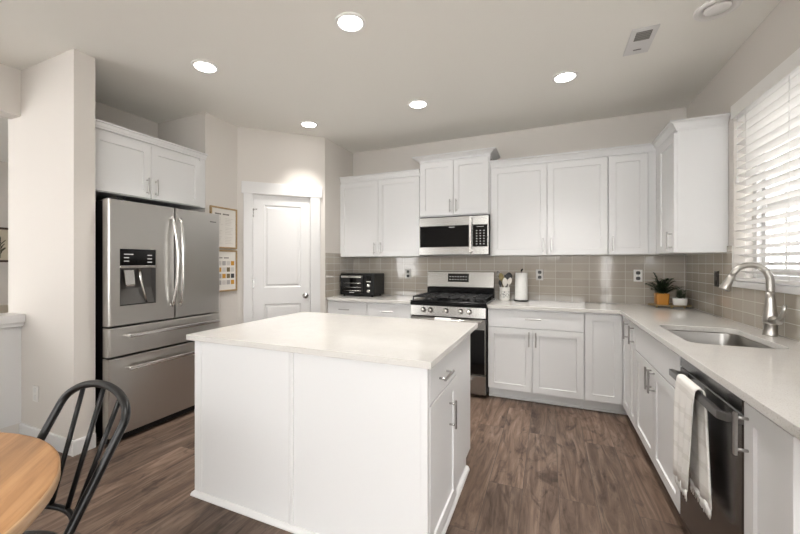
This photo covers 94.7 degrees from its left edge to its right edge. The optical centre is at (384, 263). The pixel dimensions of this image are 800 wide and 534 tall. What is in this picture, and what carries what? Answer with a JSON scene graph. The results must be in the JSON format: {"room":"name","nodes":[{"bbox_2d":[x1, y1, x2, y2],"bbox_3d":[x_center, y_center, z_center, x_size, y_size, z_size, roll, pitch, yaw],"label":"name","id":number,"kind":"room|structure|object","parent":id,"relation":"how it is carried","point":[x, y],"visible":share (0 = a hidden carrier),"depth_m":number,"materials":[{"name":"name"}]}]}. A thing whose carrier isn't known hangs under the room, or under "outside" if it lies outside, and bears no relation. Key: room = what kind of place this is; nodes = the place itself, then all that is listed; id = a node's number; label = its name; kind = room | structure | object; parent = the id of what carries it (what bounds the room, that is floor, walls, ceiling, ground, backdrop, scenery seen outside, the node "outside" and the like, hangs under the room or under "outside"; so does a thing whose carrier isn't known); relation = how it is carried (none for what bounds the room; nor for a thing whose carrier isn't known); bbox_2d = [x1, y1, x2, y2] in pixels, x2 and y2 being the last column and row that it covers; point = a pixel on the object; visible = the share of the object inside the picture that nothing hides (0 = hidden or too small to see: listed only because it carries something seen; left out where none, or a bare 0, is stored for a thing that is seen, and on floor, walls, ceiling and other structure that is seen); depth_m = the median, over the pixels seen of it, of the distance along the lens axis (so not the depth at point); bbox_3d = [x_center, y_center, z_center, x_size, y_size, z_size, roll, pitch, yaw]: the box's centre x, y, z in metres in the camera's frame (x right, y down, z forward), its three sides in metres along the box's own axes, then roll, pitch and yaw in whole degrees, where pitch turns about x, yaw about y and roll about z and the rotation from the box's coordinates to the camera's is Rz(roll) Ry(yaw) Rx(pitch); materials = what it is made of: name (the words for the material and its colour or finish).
{"room":"kitchen","nodes":[
{"label":"kitchen","id":0,"kind":"room"},
{"bbox_2d":[0,161,7,304],"bbox_3d":[-6.282,-0.078,3.318,0.100,2.720,7.720,0,0,24],"label":"wall","id":1,"kind":"structure","parent":0,"point":[3,165],"depth_m":5.21,"materials":[{"name":"grey paint"}]},
{"bbox_2d":[0,227,7,261],"bbox_3d":[-5.576,-0.263,4.744,0.030,0.490,1.200,0,0,24],"label":"framed picture","id":2,"kind":"object","parent":1,"relation":"attached to","point":[3,231],"visible":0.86,"depth_m":5.19,"materials":[{"name":"brown"}]},
{"bbox_2d":[0,423,19,433],"bbox_3d":[-3.668,0.857,0.768,0.150,0.850,4.385,0,0,24],"label":"wall","id":3,"kind":"structure","parent":0,"point":[13,428],"depth_m":2.69,"materials":[{"name":"grey paint"}]},
{"bbox_2d":[0,326,20,428],"bbox_3d":[-3.597,0.822,0.736,0.008,0.720,4.384,0,0,24],"label":"wall panel","id":4,"kind":"object","parent":3,"relation":"attached to","point":[10,338],"visible":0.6,"depth_m":2.68,"materials":[{"name":"white paint"}]},
{"bbox_2d":[0,313,24,328],"bbox_3d":[-3.652,0.418,0.760,0.247,0.088,4.384,0,0,24],"label":"half wall cap","id":5,"kind":"object","parent":3,"relation":"on","point":[7,320],"visible":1,"depth_m":2.65,"materials":[{"name":"white"}]},
{"bbox_2d":[8,49,94,439],"bbox_3d":[-2.454,-0.078,2.698,0.880,2.720,0.128,0,0,24],"label":"wall","id":6,"kind":"structure","parent":0,"point":[51,145],"depth_m":2.56,"materials":[{"name":"grey paint"}]},
{"bbox_2d":[0,63,20,118],"bbox_3d":[-3.668,-1.267,0.768,0.150,0.342,4.385,0,0,24],"label":"wall header","id":7,"kind":"structure","parent":6,"relation":"attached to","point":[10,77],"depth_m":2.69,"materials":[{"name":"grey paint"}]},
{"bbox_2d":[33,385,38,401],"bbox_3d":[-2.514,0.937,2.649,0.072,0.115,0.008,0,0,24],"label":"wall outlet","id":8,"kind":"object","parent":6,"relation":"attached to","point":[35,388],"visible":1,"depth_m":2.64,"materials":[{"name":"white plastic"}]},
{"bbox_2d":[19,423,95,456],"bbox_3d":[-2.360,1.232,2.646,0.694,0.100,0.139,0,0,24],"label":"baseboard","id":9,"kind":"structure","parent":6,"relation":"attached to","point":[58,442],"depth_m":2.53,"materials":[{"name":"white wood"}]},
{"bbox_2d":[95,101,157,144],"bbox_3d":[-2.558,-0.078,3.400,0.120,2.720,1.072,0,0,24],"label":"wall","id":10,"kind":"structure","parent":0,"point":[104,112],"depth_m":3.48,"materials":[{"name":"grey paint"}]},
{"bbox_2d":[95,128,204,209],"bbox_3d":[-2.187,-0.752,3.181,0.721,0.456,0.966,0,0,24],"label":"upper cabinet","id":11,"kind":"object","parent":10,"relation":"attached to","point":[129,169],"visible":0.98,"depth_m":2.97,"materials":[{"name":"white"}]},
{"bbox_2d":[95,118,207,159],"bbox_3d":[-1.889,-1.007,3.048,0.044,0.052,0.968,0,0,24],"label":"crown molding","id":12,"kind":"structure","parent":11,"relation":"on","point":[100,124],"depth_m":2.97,"materials":[{"name":"white wood"}]},
{"bbox_2d":[158,114,197,210],"bbox_3d":[-2.040,-0.078,3.702,0.580,2.720,0.100,0,0,24],"label":"wall","id":13,"kind":"structure","parent":0,"point":[183,131],"depth_m":3.63,"materials":[{"name":"grey paint"}]},
{"bbox_2d":[198,112,236,327],"bbox_3d":[-1.670,-0.078,3.699,0.100,2.720,0.395,0,0,24],"label":"wall","id":14,"kind":"structure","parent":0,"point":[217,138],"depth_m":3.67,"materials":[{"name":"grey paint"}]},
{"bbox_2d":[209,205,236,248],"bbox_3d":[-1.609,-0.355,3.683,0.022,0.410,0.330,0,0,24],"label":"framed print","id":15,"kind":"object","parent":14,"relation":"attached to","point":[227,216],"visible":0.77,"depth_m":3.71,"materials":[{"name":"white paper"}]},
{"bbox_2d":[219,250,236,291],"bbox_3d":[-1.609,0.072,3.683,0.022,0.416,0.330,0,0,24],"label":"framed print","id":16,"kind":"object","parent":14,"relation":"attached to","point":[227,258],"visible":0.73,"depth_m":3.72,"materials":[{"name":"paper"}]},
{"bbox_2d":[237,126,324,323],"bbox_3d":[-1.131,-0.078,4.075,0.927,2.720,0.100,0,0,-21],"label":"wall","id":17,"kind":"structure","parent":0,"point":[265,156],"depth_m":4.00,"materials":[{"name":"grey paint"}]},
{"bbox_2d":[253,195,309,320],"bbox_3d":[-1.123,0.270,4.017,0.614,2.008,0.097,0,0,-21],"label":"door","id":18,"kind":"structure","parent":17,"relation":"in","point":[281,225],"depth_m":4.03,"materials":[{"name":"white painted wood"},{"name":"satin chrome"}]},
{"bbox_2d":[241,181,321,322],"bbox_3d":[-1.127,0.208,4.066,0.852,2.148,0.120,0,0,-21],"label":"door frame","id":19,"kind":"structure","parent":17,"relation":"attached to","point":[247,197],"depth_m":3.98,"materials":[{"name":"white wood"}]},
{"bbox_2d":[325,138,352,312],"bbox_3d":[-0.593,-0.078,4.519,0.100,2.720,0.660,0,0,24],"label":"wall","id":20,"kind":"structure","parent":0,"point":[338,160],"depth_m":4.36,"materials":[{"name":"grey paint"}]},
{"bbox_2d":[325,253,352,297],"bbox_3d":[-0.544,0.134,4.494,0.010,0.513,0.644,0,0,24],"label":"tile backsplash","id":21,"kind":"structure","parent":20,"relation":"attached to","point":[335,264],"depth_m":4.39,"materials":[{"name":"tile"}]},
{"bbox_2d":[25,391,689,533],"bbox_3d":[-2.456,1.332,1.561,8.320,0.100,7.820,0,0,24],"label":"floor","id":22,"kind":"structure","parent":0,"point":[535,467],"depth_m":2.15,"materials":[{"name":"wood"}]},
{"bbox_2d":[0,305,7,312],"bbox_3d":[-5.338,0.932,4.803,0.380,0.700,1.200,0,0,24],"label":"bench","id":23,"kind":"object","parent":22,"relation":"on","point":[3,308],"visible":0.02,"depth_m":5.15,"materials":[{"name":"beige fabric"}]},
{"bbox_2d":[0,432,60,533],"bbox_3d":[-1.312,0.916,0.673,1.080,0.728,1.080,0,0,24],"label":"dining table","id":24,"kind":"object","parent":22,"relation":"on","point":[30,467],"visible":1,"depth_m":0.94,"materials":[{"name":"brown wood"}]},
{"bbox_2d":[22,380,130,533],"bbox_3d":[-1.072,0.843,1.031,0.415,0.883,0.532,0,0,27],"label":"chair","id":25,"kind":"object","parent":22,"relation":"on","point":[97,470],"visible":0.88,"depth_m":1.18,"materials":[{"name":"black metal"}]},
{"bbox_2d":[95,197,219,444],"bbox_3d":[-2.053,0.406,3.135,0.878,1.752,0.944,0,0,24],"label":"refrigerator","id":26,"kind":"object","parent":22,"relation":"on","point":[157,267],"visible":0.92,"depth_m":2.84,"materials":[{"name":"silver metal"}]},
{"bbox_2d":[186,312,477,533],"bbox_3d":[-0.235,0.836,2.221,1.409,0.892,1.056,0,0,24],"label":"kitchen island","id":27,"kind":"object","parent":22,"relation":"on","point":[306,422],"visible":1,"depth_m":1.77,"materials":[{"name":"white wood"}]},
{"bbox_2d":[186,312,477,368],"bbox_3d":[-0.240,0.405,2.224,1.397,0.030,1.056,0,0,24],"label":"island countertop","id":28,"kind":"structure","parent":27,"relation":"on","point":[408,342],"depth_m":1.97,"materials":[{"name":"white stone"}]},
{"bbox_2d":[328,300,410,317],"bbox_3d":[-0.078,0.852,4.289,1.024,0.861,0.639,0,0,24],"label":"base cabinet","id":29,"kind":"object","parent":22,"relation":"on","point":[395,310],"visible":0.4,"depth_m":4.01,"materials":[{"name":"white wood"}]},
{"bbox_2d":[327,295,419,303],"bbox_3d":[-0.070,0.405,4.294,1.016,0.030,0.624,0,0,24],"label":"countertop","id":30,"kind":"structure","parent":29,"relation":"on","point":[399,299],"depth_m":4.10,"materials":[{"name":"white stone"}]},
{"bbox_2d":[341,273,383,296],"bbox_3d":[-0.278,0.255,4.476,0.455,0.270,0.324,0,0,24],"label":"toaster oven","id":31,"kind":"object","parent":30,"relation":"on","point":[370,284],"visible":1,"depth_m":4.35,"materials":[{"name":"black plastic"}]},
{"bbox_2d":[410,271,494,395],"bbox_3d":[0.728,0.685,3.887,0.758,1.195,0.720,0,0,24],"label":"gas range","id":32,"kind":"object","parent":22,"relation":"on","point":[450,296],"visible":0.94,"depth_m":3.66,"materials":[{"name":"silver metal"}]},
{"bbox_2d":[434,317,450,320],"bbox_3d":[0.564,0.695,3.578,0.158,0.334,0.055,0,0,24],"label":"tea towel","id":33,"kind":"object","parent":32,"relation":"hanging from","point":[436,318],"visible":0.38,"depth_m":3.56,"materials":[{"name":"white fabric"}]},
{"bbox_2d":[410,297,494,307],"bbox_3d":[0.741,0.396,3.916,0.758,0.049,0.657,0,0,24],"label":"cooktop","id":34,"kind":"object","parent":32,"relation":"in","point":[422,302],"depth_m":3.66,"materials":[{"name":"black metal"}]},
{"bbox_2d":[488,308,583,408],"bbox_3d":[1.468,0.852,3.601,0.812,0.861,0.639,0,0,24],"label":"base cabinet","id":35,"kind":"object","parent":22,"relation":"on","point":[534,355],"visible":1,"depth_m":3.34,"materials":[{"name":"white wood"}]},
{"bbox_2d":[584,312,629,417],"bbox_3d":[2.185,0.852,3.147,0.864,0.861,0.886,0,0,24],"label":"base cabinet","id":36,"kind":"object","parent":22,"relation":"on","point":[606,346],"visible":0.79,"depth_m":3.12,"materials":[{"name":"white wood"}]},
{"bbox_2d":[487,299,799,439],"bbox_3d":[1.294,0.405,2.147,1.682,0.030,3.440,0,0,24],"label":"countertop","id":37,"kind":"structure","parent":36,"relation":"on","point":[767,380],"depth_m":1.63,"materials":[{"name":"white stone"}]},
{"bbox_2d":[499,287,509,300],"bbox_3d":[1.268,0.320,3.894,0.108,0.141,0.108,0,0,24],"label":"utensil crock","id":38,"kind":"object","parent":37,"relation":"on","point":[504,292],"visible":0.97,"depth_m":3.85,"materials":[{"name":"white ceramic"}]},
{"bbox_2d":[499,273,503,286],"bbox_3d":[1.246,0.236,3.904,0.071,0.276,0.018,0,0,24],"label":"wooden spoon","id":39,"kind":"object","parent":38,"relation":"in","point":[501,277],"visible":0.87,"depth_m":3.90,"materials":[{"name":"brown wood"}]},
{"bbox_2d":[502,278,506,286],"bbox_3d":[1.260,0.261,3.858,0.025,0.225,0.047,0,0,-41],"label":"serving spoon","id":40,"kind":"object","parent":38,"relation":"in","point":[504,281],"visible":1,"depth_m":3.86,"materials":[{"name":"white plastic"}]},
{"bbox_2d":[506,272,511,286],"bbox_3d":[1.306,0.234,3.893,0.080,0.281,0.017,0,0,24],"label":"ladle","id":41,"kind":"object","parent":38,"relation":"in","point":[508,275],"visible":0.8,"depth_m":3.89,"materials":[{"name":"black"}]},
{"bbox_2d":[647,303,692,307],"bbox_3d":[2.540,0.377,3.284,0.324,0.027,0.184,0,0,24],"label":"tray","id":42,"kind":"object","parent":37,"relation":"on","point":[671,305],"visible":0.8,"depth_m":3.22,"materials":[{"name":"brown wood"}]},
{"bbox_2d":[644,272,684,304],"bbox_3d":[2.510,0.223,3.314,0.306,0.290,0.216,0,0,21],"label":"potted palm","id":43,"kind":"object","parent":42,"relation":"on","point":[662,297],"visible":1,"depth_m":3.29,"materials":[{"name":"green plant"}]},
{"bbox_2d":[672,289,687,305],"bbox_3d":[2.602,0.294,3.244,0.108,0.149,0.108,0,0,24],"label":"succulents","id":44,"kind":"object","parent":42,"relation":"on","point":[680,300],"visible":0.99,"depth_m":3.22,"materials":[{"name":"white ceramic"}]},
{"bbox_2d":[672,298,687,305],"bbox_3d":[2.601,0.337,3.244,0.106,0.064,0.106,0,0,24],"label":"plant pot","id":45,"kind":"object","parent":42,"relation":"on","point":[676,301],"depth_m":3.21,"materials":[{"name":"white ceramic"}]},
{"bbox_2d":[666,329,773,348],"bbox_3d":[1.799,0.533,2.010,0.424,0.225,0.654,0,0,24],"label":"sink","id":46,"kind":"object","parent":37,"relation":"in","point":[714,338],"visible":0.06,"depth_m":2.25,"materials":[{"name":"silver metal"}]},
{"bbox_2d":[719,262,786,336],"bbox_3d":[1.986,0.191,1.987,0.250,0.399,0.166,0,0,24],"label":"faucet","id":47,"kind":"object","parent":37,"relation":"on","point":[771,320],"visible":1,"depth_m":1.99,"materials":[{"name":"silver metal"}]},
{"bbox_2d":[628,321,635,428],"bbox_3d":[2.071,0.852,2.593,0.622,0.861,0.205,0,0,24],"label":"base cabinet","id":48,"kind":"object","parent":22,"relation":"on","point":[632,328],"visible":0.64,"depth_m":2.67,"materials":[{"name":"white wood"}]},
{"bbox_2d":[636,325,681,512],"bbox_3d":[1.833,0.852,2.058,0.622,0.861,0.962,0,0,24],"label":"base cabinet","id":49,"kind":"object","parent":22,"relation":"on","point":[655,388],"visible":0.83,"depth_m":2.10,"materials":[{"name":"white wood"}]},
{"bbox_2d":[669,356,744,533],"bbox_3d":[1.503,0.852,1.337,0.646,0.860,0.610,0,0,24],"label":"dishwasher","id":50,"kind":"object","parent":22,"relation":"on","point":[726,469],"visible":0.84,"depth_m":1.31,"materials":[{"name":"grey metal"}]},
{"bbox_2d":[673,374,711,518],"bbox_3d":[1.205,0.703,1.449,0.054,0.472,0.271,0,0,24],"label":"dish towel","id":51,"kind":"object","parent":50,"relation":"hanging from","point":[690,418],"visible":0.99,"depth_m":1.44,"materials":[{"name":"fabric"}]},
{"bbox_2d":[732,402,799,533],"bbox_3d":[1.332,0.852,0.932,0.622,0.861,0.262,0,0,24],"label":"base cabinet","id":52,"kind":"object","parent":22,"relation":"on","point":[771,453],"visible":0.97,"depth_m":1.05,"materials":[{"name":"white wood"}]},
{"bbox_2d":[0,0,780,162],"bbox_3d":[-2.456,-1.498,1.561,8.320,0.120,7.820,0,0,24],"label":"ceiling","id":53,"kind":"structure","parent":0,"point":[480,67],"depth_m":2.54,"materials":[{"name":"white paint"}]},
{"bbox_2d":[191,59,218,73],"bbox_3d":[-1.310,-1.433,2.686,0.184,0.010,0.184,0,0,24],"label":"recessed light","id":54,"kind":"object","parent":53,"relation":"in","point":[203,66],"visible":1,"depth_m":2.68,"materials":[{"name":"white"}]},
{"bbox_2d":[300,121,317,127],"bbox_3d":[-0.782,-1.433,3.799,0.184,0.010,0.184,0,0,24],"label":"recessed light","id":55,"kind":"object","parent":53,"relation":"in","point":[307,124],"visible":1,"depth_m":3.79,"materials":[{"name":"white"}]},
{"bbox_2d":[335,12,365,32],"bbox_3d":[-0.205,-1.433,2.194,0.184,0.010,0.184,0,0,24],"label":"recessed light","id":56,"kind":"object","parent":53,"relation":"in","point":[348,22],"visible":1,"depth_m":2.19,"materials":[{"name":"white"}]},
{"bbox_2d":[408,99,427,108],"bbox_3d":[0.300,-1.433,3.317,0.184,0.010,0.184,0,0,24],"label":"recessed light","id":57,"kind":"object","parent":53,"relation":"in","point":[414,104],"visible":1,"depth_m":3.32,"materials":[{"name":"white"}]},
{"bbox_2d":[552,70,577,83],"bbox_3d":[1.388,-1.433,2.834,0.184,0.010,0.184,0,0,24],"label":"recessed light","id":58,"kind":"object","parent":53,"relation":"in","point":[565,76],"visible":1,"depth_m":2.83,"materials":[{"name":"white"}]},
{"bbox_2d":[623,24,659,55],"bbox_3d":[1.649,-1.431,2.375,0.144,0.013,0.309,0,0,24],"label":"ceiling vent","id":59,"kind":"object","parent":53,"relation":"in","point":[640,40],"visible":1,"depth_m":2.35,"materials":[{"name":"white metal"}]},
{"bbox_2d":[633,29,652,41],"bbox_3d":[1.619,-1.429,2.309,0.084,0.003,0.100,0,0,24],"label":"grille","id":60,"kind":"object","parent":59,"relation":"attached to","point":[645,34],"depth_m":2.31,"materials":[{"name":"grey metal"}]},
{"bbox_2d":[693,0,742,21],"bbox_3d":[1.868,-1.429,2.067,0.210,0.019,0.210,0,0,24],"label":"ceiling fitting","id":61,"kind":"object","parent":53,"relation":"attached to","point":[710,10],"visible":1,"depth_m":2.06,"materials":[{"name":"white plastic"}]},
{"bbox_2d":[353,107,686,304],"bbox_3d":[-0.891,-0.078,5.079,8.320,2.720,0.120,0,0,24],"label":"wall","id":62,"kind":"structure","parent":0,"point":[642,128],"depth_m":3.88,"materials":[{"name":"grey paint"}]},
{"bbox_2d":[340,176,427,256],"bbox_3d":[-0.020,-0.530,4.424,1.020,0.900,0.364,0,0,24],"label":"upper cabinet","id":63,"kind":"object","parent":62,"relation":"attached to","point":[379,218],"visible":0.99,"depth_m":4.28,"materials":[{"name":"white wood"}]},
{"bbox_2d":[339,169,419,183],"bbox_3d":[-0.077,-1.015,4.296,1.020,0.068,0.044,0,0,24],"label":"crown molding","id":64,"kind":"structure","parent":63,"relation":"attached to","point":[413,172],"depth_m":4.27,"materials":[{"name":"white"}]},
{"bbox_2d":[405,269,410,278],"bbox_3d":[0.284,0.125,4.474,0.072,0.115,0.008,0,0,24],"label":"wall outlet","id":65,"kind":"object","parent":62,"relation":"attached to","point":[407,271],"visible":1,"depth_m":4.47,"materials":[{"name":"white plastic"}]},
{"bbox_2d":[420,155,491,217],"bbox_3d":[0.790,-0.810,4.057,0.756,0.605,0.376,0,0,24],"label":"upper cabinet","id":66,"kind":"object","parent":62,"relation":"attached to","point":[455,187],"visible":0.98,"depth_m":3.90,"materials":[{"name":"white"}]},
{"bbox_2d":[419,214,489,255],"bbox_3d":[0.783,-0.297,4.019,0.742,0.410,0.445,0,0,24],"label":"microwave","id":67,"kind":"object","parent":66,"relation":"attached to","point":[466,234],"visible":0.99,"depth_m":3.84,"materials":[{"name":"silver metal"}]},
{"bbox_2d":[412,147,499,163],"bbox_3d":[0.786,-1.142,4.048,0.888,0.056,0.392,0,0,24],"label":"crown molding","id":68,"kind":"structure","parent":66,"relation":"attached to","point":[492,151],"depth_m":3.89,"materials":[{"name":"white"}]},
{"bbox_2d":[353,255,685,304],"bbox_3d":[1.179,0.155,4.086,3.488,0.470,0.010,0,0,24],"label":"tile backsplash","id":69,"kind":"structure","parent":62,"relation":"attached to","point":[599,278],"depth_m":3.79,"materials":[{"name":"tile"}]},
{"bbox_2d":[536,269,542,279],"bbox_3d":[1.631,0.118,3.875,0.072,0.115,0.008,0,0,24],"label":"wall outlet","id":70,"kind":"object","parent":62,"relation":"attached to","point":[539,272],"visible":1,"depth_m":3.87,"materials":[{"name":"white plastic"}]},
{"bbox_2d":[490,156,607,255],"bbox_3d":[1.616,-0.530,3.696,1.042,0.900,0.364,0,0,24],"label":"upper cabinet","id":71,"kind":"object","parent":62,"relation":"attached to","point":[560,208],"visible":1,"depth_m":3.54,"materials":[{"name":"white wood"}]},
{"bbox_2d":[634,270,642,281],"bbox_3d":[2.424,0.116,3.522,0.072,0.115,0.008,0,0,24],"label":"wall outlet","id":72,"kind":"object","parent":62,"relation":"attached to","point":[638,274],"visible":1,"depth_m":3.52,"materials":[{"name":"white plastic"}]},
{"bbox_2d":[608,151,690,254],"bbox_3d":[2.396,-0.530,3.349,0.662,0.900,0.364,0,0,24],"label":"upper cabinet","id":73,"kind":"object","parent":62,"relation":"attached to","point":[631,177],"visible":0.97,"depth_m":3.28,"materials":[{"name":"white"}]},
{"bbox_2d":[654,293,669,304],"bbox_3d":[2.495,0.318,3.317,0.102,0.101,0.102,0,0,24],"label":"pot","id":74,"kind":"object","parent":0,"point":[659,298],"depth_m":3.28,"materials":[{"name":"orange ceramic"}]},
{"bbox_2d":[687,0,799,339],"bbox_3d":[1.304,-0.078,-0.123,0.160,2.720,7.600,0,0,24],"label":"wall","id":75,"kind":"structure","parent":0,"point":[777,37],"depth_m":2.49,"materials":[{"name":"grey paint"}]},
{"bbox_2d":[656,125,727,253],"bbox_3d":[2.374,-0.530,2.912,0.347,0.900,0.535,0,0,24],"label":"upper cabinet","id":76,"kind":"object","parent":75,"relation":"attached to","point":[692,164],"visible":1,"depth_m":2.68,"materials":[{"name":"white"}]},
{"bbox_2d":[490,113,730,167],"bbox_3d":[1.748,-1.014,3.177,1.702,0.066,0.605,0,0,24],"label":"crown molding","id":77,"kind":"structure","parent":76,"relation":"on","point":[673,126],"depth_m":3.28,"materials":[{"name":"white"}]},
{"bbox_2d":[714,271,718,286],"bbox_3d":[2.479,0.114,2.753,0.008,0.115,0.072,0,0,24],"label":"wall outlet","id":78,"kind":"object","parent":75,"relation":"attached to","point":[716,273],"visible":1,"depth_m":2.74,"materials":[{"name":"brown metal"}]},
{"bbox_2d":[686,246,799,340],"bbox_3d":[2.077,0.134,1.826,0.010,0.513,3.390,0,0,24],"label":"tile backsplash","id":79,"kind":"structure","parent":75,"relation":"attached to","point":[745,306],"depth_m":2.58,"materials":[{"name":"tile"}]},
{"bbox_2d":[732,281,799,294],"bbox_3d":[2.125,0.138,1.832,0.128,0.036,1.480,0,0,24],"label":"window sill","id":80,"kind":"structure","parent":75,"relation":"attached to","point":[790,289],"depth_m":2.11,"materials":[{"name":"white wood"}]},
{"bbox_2d":[753,129,799,280],"bbox_3d":[2.209,-0.479,1.795,0.055,1.198,1.480,0,0,24],"label":"window","id":81,"kind":"structure","parent":75,"relation":"in","point":[767,232],"depth_m":2.39,"materials":[{"name":"white"}]},
{"bbox_2d":[731,48,799,285],"bbox_3d":[2.110,-0.481,1.836,0.081,1.190,1.475,0,0,24],"label":"window blind","id":82,"kind":"object","parent":81,"relation":"attached to","point":[770,109],"visible":0.98,"depth_m":2.14,"materials":[{"name":"white"}]},
{"label":"outside","id":83,"kind":"structure","parent":0,"visible":0},
{"bbox_3d":[30.276,1.757,-8.854,59.800,0.050,80.000,0,0,24],"label":"ground","id":84,"kind":"structure","parent":83,"visible":0},
{"bbox_2d":[770,135,799,276],"bbox_3d":[6.074,-1.818,2.789,0.290,7.000,18.000,0,0,24],"label":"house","id":85,"kind":"structure","parent":84,"relation":"on","point":[794,228],"depth_m":7.42,"materials":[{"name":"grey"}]},
{"bbox_3d":[1.421,0.221,3.831,0.140,0.338,0.140,0,0,24],"label":"paper towel holder","id":86,"kind":"object","parent":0,"visible":0},
{"bbox_2d":[515,273,527,299],"bbox_3d":[1.421,0.237,3.831,0.123,0.281,0.123,0,0,24],"label":"paper towel roll","id":87,"kind":"object","parent":86,"relation":"on","point":[521,279],"visible":0.98,"depth_m":3.78,"materials":[{"name":"white paper"}]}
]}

